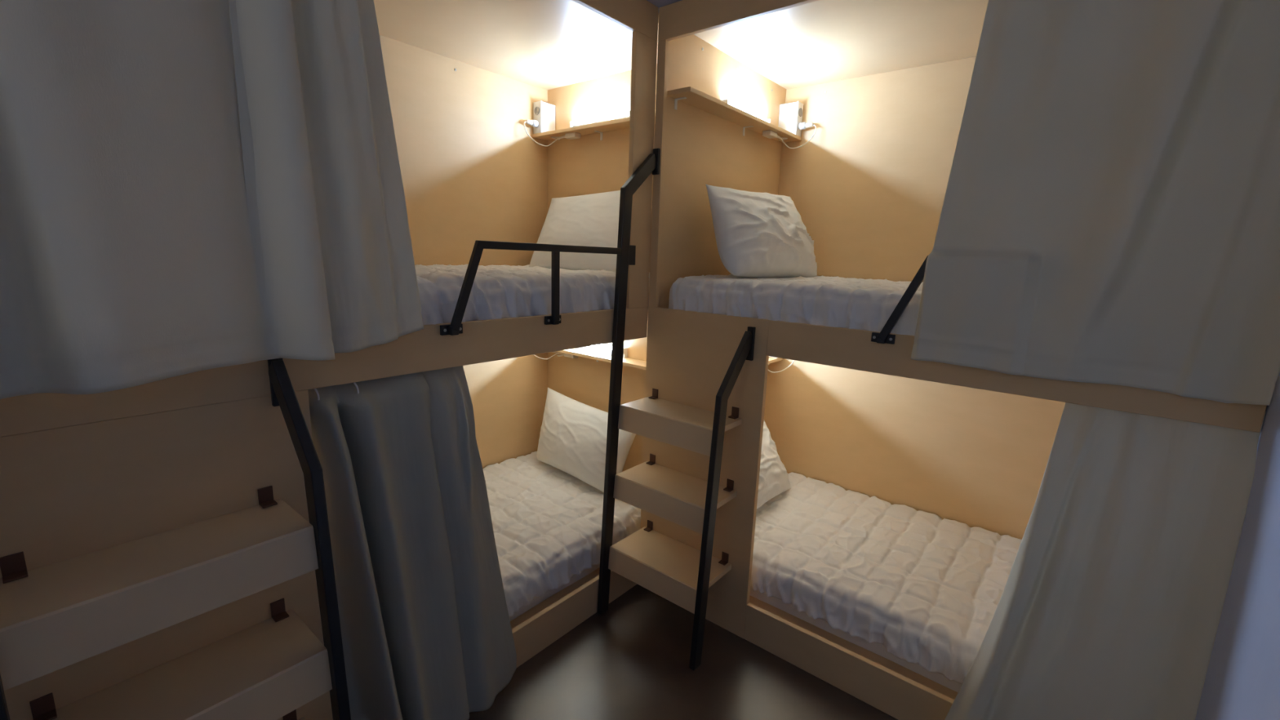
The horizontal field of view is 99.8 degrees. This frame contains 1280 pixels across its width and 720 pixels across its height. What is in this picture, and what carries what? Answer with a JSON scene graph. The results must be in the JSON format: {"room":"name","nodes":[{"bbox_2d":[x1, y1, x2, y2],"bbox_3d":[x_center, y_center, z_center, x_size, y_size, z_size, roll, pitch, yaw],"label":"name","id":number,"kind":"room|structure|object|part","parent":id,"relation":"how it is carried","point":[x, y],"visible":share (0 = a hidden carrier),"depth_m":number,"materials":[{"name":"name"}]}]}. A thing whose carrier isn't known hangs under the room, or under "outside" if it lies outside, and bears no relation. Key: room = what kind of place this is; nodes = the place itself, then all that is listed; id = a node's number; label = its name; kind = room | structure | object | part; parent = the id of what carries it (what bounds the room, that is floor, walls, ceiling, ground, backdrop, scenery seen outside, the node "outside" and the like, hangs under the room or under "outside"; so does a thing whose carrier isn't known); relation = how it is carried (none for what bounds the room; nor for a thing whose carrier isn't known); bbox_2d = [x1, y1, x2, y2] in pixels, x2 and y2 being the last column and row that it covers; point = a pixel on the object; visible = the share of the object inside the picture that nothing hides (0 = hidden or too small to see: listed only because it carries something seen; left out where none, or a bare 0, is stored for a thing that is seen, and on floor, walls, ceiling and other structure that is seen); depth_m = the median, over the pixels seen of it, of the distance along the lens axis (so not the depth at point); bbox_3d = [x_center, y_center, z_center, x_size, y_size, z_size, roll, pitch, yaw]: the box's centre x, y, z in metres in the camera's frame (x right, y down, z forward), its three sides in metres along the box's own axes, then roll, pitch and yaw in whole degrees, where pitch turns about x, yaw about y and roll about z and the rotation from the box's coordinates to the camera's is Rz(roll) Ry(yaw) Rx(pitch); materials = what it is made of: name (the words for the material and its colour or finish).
{"room":"dormitory","nodes":[
{"label":"dormitory","id":0,"kind":"room"},
{"bbox_2d":[646,0,681,8],"bbox_3d":[-0.424,-1.218,1.026,3.200,0.079,4.900,11,14,38],"label":"ceiling","id":1,"kind":"structure","parent":0,"point":[659,3],"depth_m":2.05,"materials":[{"name":"white paint"}]},
{"bbox_2d":[468,584,897,719],"bbox_3d":[-0.508,1.285,1.519,3.200,0.050,4.900,11,14,38],"label":"floor","id":2,"kind":"structure","parent":0,"point":[630,660],"depth_m":2.00,"materials":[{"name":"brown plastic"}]},
{"bbox_2d":[0,358,351,719],"bbox_3d":[-0.913,0.338,1.048,0.295,1.966,0.513,11,14,38],"label":"ladder","id":3,"kind":"object","parent":2,"relation":"on","point":[60,615],"visible":0.97,"depth_m":1.10,"materials":[{"name":"beige wood"}]},
{"bbox_3d":[-0.853,0.045,1.266,0.014,0.127,0.028,11,14,38],"label":"mounting plate","id":4,"kind":"part","parent":3,"relation":"part of","materials":[{"name":"black metal"}]},
{"bbox_2d":[0,0,658,719],"bbox_3d":[-0.873,-0.138,2.113,1.118,2.487,2.317,11,14,38],"label":"bunk bed","id":5,"kind":"object","parent":2,"relation":"on","point":[81,474],"visible":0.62,"depth_m":2.06,"materials":[{"name":"brown wood"}]},
{"bbox_3d":[-1.026,0.692,1.234,0.022,1.190,0.566,11,14,38],"label":"ladder panel","id":6,"kind":"part","parent":5,"relation":"part of","materials":[{"name":"brown wood"}]},
{"bbox_2d":[0,0,335,399],"bbox_3d":[-1.079,-0.445,0.680,0.229,1.080,1.242,11,14,38],"label":"curtain","id":7,"kind":"object","parent":5,"relation":"hanging from","point":[127,260],"visible":1,"depth_m":0.96,"materials":[{"name":"beige fabric"}]},
{"bbox_3d":[-0.580,-0.043,1.615,0.022,0.133,1.902,11,14,38],"label":"rail","id":8,"kind":"part","parent":5,"relation":"part of","materials":[{"name":"brown wood"}]},
{"bbox_2d":[228,0,423,360],"bbox_3d":[-0.707,-0.549,1.252,0.054,1.072,0.393,11,14,38],"label":"curtain","id":9,"kind":"object","parent":5,"relation":"hanging from","point":[371,285],"visible":0.73,"depth_m":1.29,"materials":[{"name":"beige fabric"}]},
{"bbox_2d":[307,372,469,719],"bbox_3d":[-0.681,0.605,1.572,0.169,1.228,0.402,11,14,38],"label":"curtain","id":10,"kind":"object","parent":5,"relation":"hanging from","point":[371,438],"visible":0.91,"depth_m":1.53,"materials":[{"name":"grey fabric"}]},
{"bbox_3d":[-1.297,-0.216,2.454,0.018,2.482,2.317,11,14,38],"label":"panel","id":11,"kind":"part","parent":5,"relation":"part of","materials":[{"name":"brown wood"}]},
{"bbox_2d":[422,365,516,712],"bbox_3d":[-0.544,0.574,1.752,0.128,1.228,0.312,11,14,38],"label":"curtain","id":12,"kind":"object","parent":5,"relation":"hanging from","point":[489,654],"visible":0.79,"depth_m":1.73,"materials":[{"name":"grey fabric"}]},
{"bbox_3d":[-0.834,-1.334,1.879,1.078,0.037,2.273,11,14,38],"label":"canopy panel","id":13,"kind":"part","parent":5,"relation":"part of","materials":[{"name":"brown wood"}]},
{"bbox_2d":[440,240,635,335],"bbox_3d":[-0.297,-0.266,1.872,0.029,0.286,0.863,11,14,38],"label":"guard rail","id":14,"kind":"object","parent":5,"relation":"attached to","point":[455,327],"visible":1,"depth_m":1.75,"materials":[{"name":"black metal"}]},
{"bbox_3d":[-0.554,-0.090,1.595,0.027,0.030,0.070,11,14,38],"label":"foot plate","id":15,"kind":"part","parent":14,"relation":"part of","materials":[{"name":"black metal"}]},
{"bbox_3d":[-0.302,-0.141,1.898,0.027,0.030,0.070,11,14,38],"label":"foot plate","id":16,"kind":"part","parent":14,"relation":"part of","materials":[{"name":"black metal"}]},
{"bbox_3d":[-0.293,-0.256,1.870,0.018,0.238,0.024,11,14,38],"label":"post","id":17,"kind":"part","parent":14,"relation":"part of","materials":[{"name":"black metal"}]},
{"bbox_3d":[-0.038,-0.422,2.167,0.017,0.078,0.044,11,14,38],"label":"mounting plate","id":18,"kind":"part","parent":14,"relation":"part of","materials":[{"name":"black metal"}]},
{"bbox_2d":[509,564,599,621],"bbox_3d":[-0.934,0.887,2.339,0.982,0.156,2.226,11,14,38],"label":"mattress","id":19,"kind":"object","parent":5,"relation":"on","point":[574,578],"visible":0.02,"depth_m":2.27,"materials":[{"name":"white fabric"}]},
{"bbox_2d":[482,451,640,616],"bbox_3d":[-0.914,0.839,2.314,1.046,0.152,2.251,11,14,38],"label":"pad","id":20,"kind":"object","parent":19,"relation":"on","point":[547,521],"visible":0.27,"depth_m":2.51,"materials":[{"name":"white fabric"}]},
{"bbox_2d":[537,387,635,492],"bbox_3d":[-0.333,0.440,2.991,0.225,0.420,0.786,-9,15,-44],"label":"pillow","id":21,"kind":"object","parent":20,"relation":"on","point":[572,440],"visible":0.87,"depth_m":2.91,"materials":[{"name":"white fabric"}]},
{"bbox_3d":[-0.439,1.075,2.058,0.022,0.158,1.336,11,14,38],"label":"rail","id":22,"kind":"part","parent":5,"relation":"part of","materials":[{"name":"brown wood"}]},
{"bbox_2d":[533,112,655,140],"bbox_3d":[-0.162,-1.178,2.763,1.064,0.058,0.112,11,14,38],"label":"wall shelf","id":23,"kind":"object","parent":5,"relation":"attached to","point":[623,123],"visible":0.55,"depth_m":2.81,"materials":[{"name":"brown wood"}]},
{"bbox_2d":[533,100,555,133],"bbox_3d":[-0.541,-1.361,3.048,0.067,0.166,0.110,11,14,38],"label":"outlet box","id":24,"kind":"object","parent":23,"relation":"on","point":[544,113],"visible":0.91,"depth_m":3.02,"materials":[{"name":"white plastic"}]},
{"bbox_2d":[533,106,539,115],"bbox_3d":[-0.574,-1.388,3.002,0.042,0.042,0.004,11,14,38],"label":"socket","id":25,"kind":"object","parent":24,"relation":"attached to","point":[536,109],"depth_m":3.00,"materials":[{"name":"grey plastic"}]},
{"bbox_3d":[-0.571,-1.355,3.012,0.067,0.166,0.008,11,14,38],"label":"plate","id":26,"kind":"part","parent":24,"relation":"part of","materials":[{"name":"white plastic"}]},
{"bbox_2d":[524,119,564,146],"bbox_3d":[-0.516,-1.255,2.978,0.234,0.144,0.092,3,11,7],"label":"plug","id":27,"kind":"object","parent":24,"relation":"attached to","point":[532,122],"visible":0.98,"depth_m":2.97,"materials":[{"name":"white plastic"}]},
{"bbox_2d":[551,132,581,140],"bbox_3d":[-0.408,-1.216,2.941,0.189,0.030,0.058,11,14,38],"label":"power adapter","id":28,"kind":"object","parent":23,"relation":"attached to","point":[572,135],"visible":1,"depth_m":2.90,"materials":[{"name":"beige plastic"}]},
{"bbox_2d":[569,111,630,127],"bbox_3d":[-0.208,-1.252,2.839,0.440,0.055,0.032,11,14,38],"label":"tube light","id":29,"kind":"object","parent":23,"relation":"on","point":[572,124],"visible":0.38,"depth_m":2.82,"materials":[{"name":"white plastic"}]},
{"bbox_2d":[555,348,646,369],"bbox_3d":[-0.202,0.004,2.996,1.064,0.058,0.112,11,14,38],"label":"wall shelf","id":30,"kind":"object","parent":5,"relation":"attached to","point":[632,362],"visible":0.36,"depth_m":2.95,"materials":[{"name":"brown wood"}]},
{"bbox_2d":[551,351,578,358],"bbox_3d":[-0.448,-0.035,3.174,0.189,0.030,0.058,11,14,38],"label":"power adapter","id":31,"kind":"object","parent":30,"relation":"attached to","point":[564,354],"visible":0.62,"depth_m":3.13,"materials":[{"name":"beige plastic"}]},
{"bbox_2d":[576,344,627,358],"bbox_3d":[-0.247,-0.070,3.072,0.440,0.055,0.032,11,14,38],"label":"tube light","id":32,"kind":"object","parent":30,"relation":"on","point":[599,348],"visible":0.43,"depth_m":3.03,"materials":[{"name":"white plastic"}]},
{"bbox_2d":[591,344,611,349],"bbox_3d":[-0.251,-0.085,3.063,0.416,0.019,0.014,11,14,38],"label":"diffuser","id":33,"kind":"object","parent":32,"relation":"attached to","point":[599,346],"depth_m":3.03,"materials":[{"name":"white plastic"}]},
{"bbox_3d":[-0.146,-0.283,2.987,1.078,2.482,0.018,11,14,38],"label":"panel","id":34,"kind":"part","parent":5,"relation":"part of","materials":[{"name":"brown wood"}]},
{"bbox_3d":[0.003,-0.734,2.176,0.022,1.043,0.129,11,14,38],"label":"corner post","id":35,"kind":"part","parent":5,"relation":"part of","materials":[{"name":"brown wood"}]},
{"bbox_3d":[-0.879,-0.254,2.101,1.025,0.119,2.226,11,14,38],"label":"mattress","id":36,"kind":"object","parent":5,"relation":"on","visible":0},
{"bbox_2d":[414,264,649,324],"bbox_3d":[-0.858,-0.280,2.079,1.089,0.159,2.242,11,14,38],"label":"pad","id":37,"kind":"object","parent":36,"relation":"on","point":[497,291],"visible":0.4,"depth_m":1.86,"materials":[{"name":"white fabric"}]},
{"bbox_2d":[528,190,620,271],"bbox_3d":[-0.274,-0.671,2.766,0.844,0.430,0.274,11,14,38],"label":"pillow","id":38,"kind":"object","parent":37,"relation":"on","point":[588,220],"visible":0.73,"depth_m":2.71,"materials":[{"name":"white fabric"}]},
{"bbox_2d":[597,148,755,670],"bbox_3d":[0.135,0.162,2.120,0.513,1.966,0.295,11,14,38],"label":"ladder","id":39,"kind":"object","parent":2,"relation":"on","point":[682,574],"visible":1,"depth_m":2.15,"materials":[{"name":"black metal"}]},
{"bbox_3d":[0.066,-0.806,2.189,0.030,0.100,0.012,11,14,38],"label":"mounting plate","id":40,"kind":"part","parent":39,"relation":"part of","materials":[{"name":"black metal"}]},
{"bbox_3d":[0.414,-0.061,2.023,0.028,0.127,0.014,11,14,38],"label":"mounting plate","id":41,"kind":"part","parent":39,"relation":"part of","materials":[{"name":"black metal"}]},
{"bbox_2d":[640,0,1266,719],"bbox_3d":[1.082,-0.090,2.205,1.798,2.487,1.118,11,14,38],"label":"bunk bed","id":42,"kind":"object","parent":2,"relation":"on","point":[884,85],"visible":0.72,"depth_m":2.44,"materials":[{"name":"brown wood"}]},
{"bbox_3d":[0.075,-0.739,2.215,0.040,1.043,0.022,11,14,38],"label":"corner post","id":43,"kind":"part","parent":42,"relation":"part of","materials":[{"name":"brown wood"}]},
{"bbox_3d":[0.239,0.460,2.281,0.566,1.323,0.022,11,14,38],"label":"ladder panel","id":44,"kind":"part","parent":42,"relation":"part of","materials":[{"name":"brown wood"}]},
{"bbox_3d":[0.404,-0.218,2.751,0.022,2.482,1.078,11,14,38],"label":"panel","id":45,"kind":"part","parent":42,"relation":"part of","materials":[{"name":"brown wood"}]},
{"bbox_2d":[666,86,801,142],"bbox_3d":[0.490,-1.111,2.537,0.112,0.058,1.064,11,14,38],"label":"wall shelf","id":46,"kind":"object","parent":42,"relation":"attached to","point":[692,96],"visible":0.97,"depth_m":2.38,"materials":[{"name":"brown wood"}]},
{"bbox_2d":[721,99,770,123],"bbox_3d":[0.521,-1.184,2.620,0.032,0.055,0.440,11,14,38],"label":"tube light","id":47,"kind":"object","parent":46,"relation":"on","point":[724,100],"visible":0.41,"depth_m":2.58,"materials":[{"name":"white plastic"}]},
{"bbox_2d":[762,129,787,140],"bbox_3d":[0.696,-1.144,2.760,0.058,0.030,0.189,11,14,38],"label":"power adapter","id":48,"kind":"object","parent":46,"relation":"attached to","point":[769,134],"visible":1,"depth_m":2.71,"materials":[{"name":"beige plastic"}]},
{"bbox_2d":[777,101,803,136],"bbox_3d":[0.808,-1.286,2.892,0.110,0.166,0.067,11,14,38],"label":"outlet box","id":49,"kind":"object","parent":46,"relation":"on","point":[790,115],"visible":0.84,"depth_m":2.86,"materials":[{"name":"white plastic"}]},
{"bbox_2d":[777,122,816,149],"bbox_3d":[0.795,-1.180,2.818,0.234,0.144,0.092,-2,12,-19],"label":"plug","id":50,"kind":"object","parent":49,"relation":"attached to","point":[802,126],"visible":0.94,"depth_m":2.83,"materials":[{"name":"white plastic"}]},
{"bbox_3d":[0.845,-1.278,2.862,0.008,0.166,0.067,11,14,38],"label":"plate","id":51,"kind":"part","parent":49,"relation":"part of","materials":[{"name":"white plastic"}]},
{"bbox_2d":[799,107,802,116],"bbox_3d":[0.850,-1.311,2.853,0.004,0.042,0.042,11,14,38],"label":"socket","id":52,"kind":"object","parent":49,"relation":"attached to","point":[800,108],"depth_m":2.85,"materials":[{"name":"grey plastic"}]},
{"bbox_2d":[768,356,782,364],"bbox_3d":[0.450,0.070,2.769,0.112,0.058,1.064,11,14,38],"label":"wall shelf","id":53,"kind":"object","parent":42,"relation":"attached to","point":[771,360],"visible":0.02,"depth_m":3.06,"materials":[{"name":"brown wood"}]},
{"bbox_3d":[1.126,-1.286,1.968,1.746,0.037,1.078,11,14,38],"label":"canopy panel","id":54,"kind":"part","parent":42,"relation":"part of","materials":[{"name":"brown wood"}]},
{"bbox_3d":[0.914,1.164,1.837,1.232,0.158,0.022,11,14,38],"label":"rail","id":55,"kind":"part","parent":42,"relation":"part of","materials":[{"name":"brown wood"}]},
{"bbox_2d":[749,586,961,692],"bbox_3d":[1.080,0.935,2.438,1.706,0.156,0.965,11,14,38],"label":"mattress","id":56,"kind":"object","parent":42,"relation":"on","point":[877,648],"visible":0.02,"depth_m":2.04,"materials":[{"name":"white fabric"}]},
{"bbox_2d":[750,471,1022,684],"bbox_3d":[1.066,0.886,2.409,1.724,0.153,1.029,11,14,38],"label":"pad","id":57,"kind":"object","parent":56,"relation":"on","point":[928,588],"visible":0.56,"depth_m":2.23,"materials":[{"name":"white fabric"}]},
{"bbox_2d":[756,420,791,508],"bbox_3d":[0.547,0.530,2.724,0.272,0.405,0.710,11,14,38],"label":"pillow","id":58,"kind":"object","parent":57,"relation":"on","point":[773,475],"visible":0.34,"depth_m":2.73,"materials":[{"name":"white fabric"}]},
{"bbox_2d":[871,255,928,344],"bbox_3d":[0.981,-0.150,1.524,0.605,0.277,0.029,11,14,38],"label":"guard rail","id":59,"kind":"object","parent":42,"relation":"attached to","point":[884,336],"visible":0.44,"depth_m":1.66,"materials":[{"name":"black metal"}]},
{"bbox_3d":[0.771,-0.069,1.714,0.070,0.030,0.027,11,14,38],"label":"foot plate","id":60,"kind":"part","parent":59,"relation":"part of","materials":[{"name":"black metal"}]},
{"bbox_3d":[1.434,-0.158,2.621,1.790,2.482,0.018,11,14,38],"label":"panel","id":61,"kind":"part","parent":42,"relation":"part of","materials":[{"name":"brown wood"}]},
{"bbox_3d":[0.952,0.009,1.610,1.232,0.133,0.022,11,14,38],"label":"rail","id":62,"kind":"part","parent":42,"relation":"part of","materials":[{"name":"brown wood"}]},
{"bbox_2d":[911,0,1279,405],"bbox_3d":[1.112,-0.482,1.295,0.725,1.101,0.100,11,14,38],"label":"curtain","id":63,"kind":"object","parent":42,"relation":"hanging from","point":[1110,214],"visible":1,"depth_m":1.30,"materials":[{"name":"beige fabric"}]},
{"bbox_2d":[944,402,1266,719],"bbox_3d":[1.185,0.687,1.473,0.518,1.228,0.136,12,15,42],"label":"curtain","id":64,"kind":"object","parent":42,"relation":"hanging from","point":[1110,605],"visible":0.98,"depth_m":1.41,"materials":[{"name":"beige fabric"}]},
{"bbox_3d":[1.102,-0.203,2.183,1.694,0.118,1.032,11,14,38],"label":"mattress","id":65,"kind":"object","parent":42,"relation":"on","visible":0},
{"bbox_2d":[668,274,923,335],"bbox_3d":[1.087,-0.231,2.158,1.710,0.159,1.094,11,14,38],"label":"pad","id":66,"kind":"object","parent":65,"relation":"on","point":[868,304],"visible":0.41,"depth_m":1.96,"materials":[{"name":"white fabric"}]},
{"bbox_2d":[706,184,817,277],"bbox_3d":[0.613,-0.594,2.510,0.312,0.417,0.853,11,14,38],"label":"pillow","id":67,"kind":"object","parent":66,"relation":"on","point":[757,234],"visible":0.98,"depth_m":2.30,"materials":[{"name":"white fabric"}]},
{"bbox_2d":[1195,372,1279,719],"bbox_3d":[0.730,0.270,0.315,0.099,2.487,4.900,11,14,38],"label":"wall","id":68,"kind":"structure","parent":0,"point":[1242,682],"depth_m":1.12,"materials":[{"name":"white paint"}]},
{"bbox_3d":[0.769,-0.104,3.125,0.110,0.166,0.067,11,14,38],"label":"outlet box","id":69,"kind":"object","parent":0,"visible":0},
{"bbox_2d":[768,360,794,373],"bbox_3d":[0.755,0.002,3.050,0.234,0.144,0.092,-2,12,-19],"label":"plug","id":70,"kind":"object","parent":69,"relation":"attached to","point":[793,360],"visible":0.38,"depth_m":3.05,"materials":[{"name":"white plastic"}]},
{"bbox_3d":[-0.580,-0.180,3.281,0.067,0.166,0.110,11,14,38],"label":"outlet box","id":71,"kind":"object","parent":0,"visible":0},
{"bbox_2d":[533,352,564,359],"bbox_3d":[-0.555,-0.073,3.211,0.234,0.144,0.092,3,11,7],"label":"plug","id":72,"kind":"object","parent":71,"relation":"attached to","point":[557,353],"visible":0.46,"depth_m":3.21,"materials":[{"name":"white plastic"}]}
]}

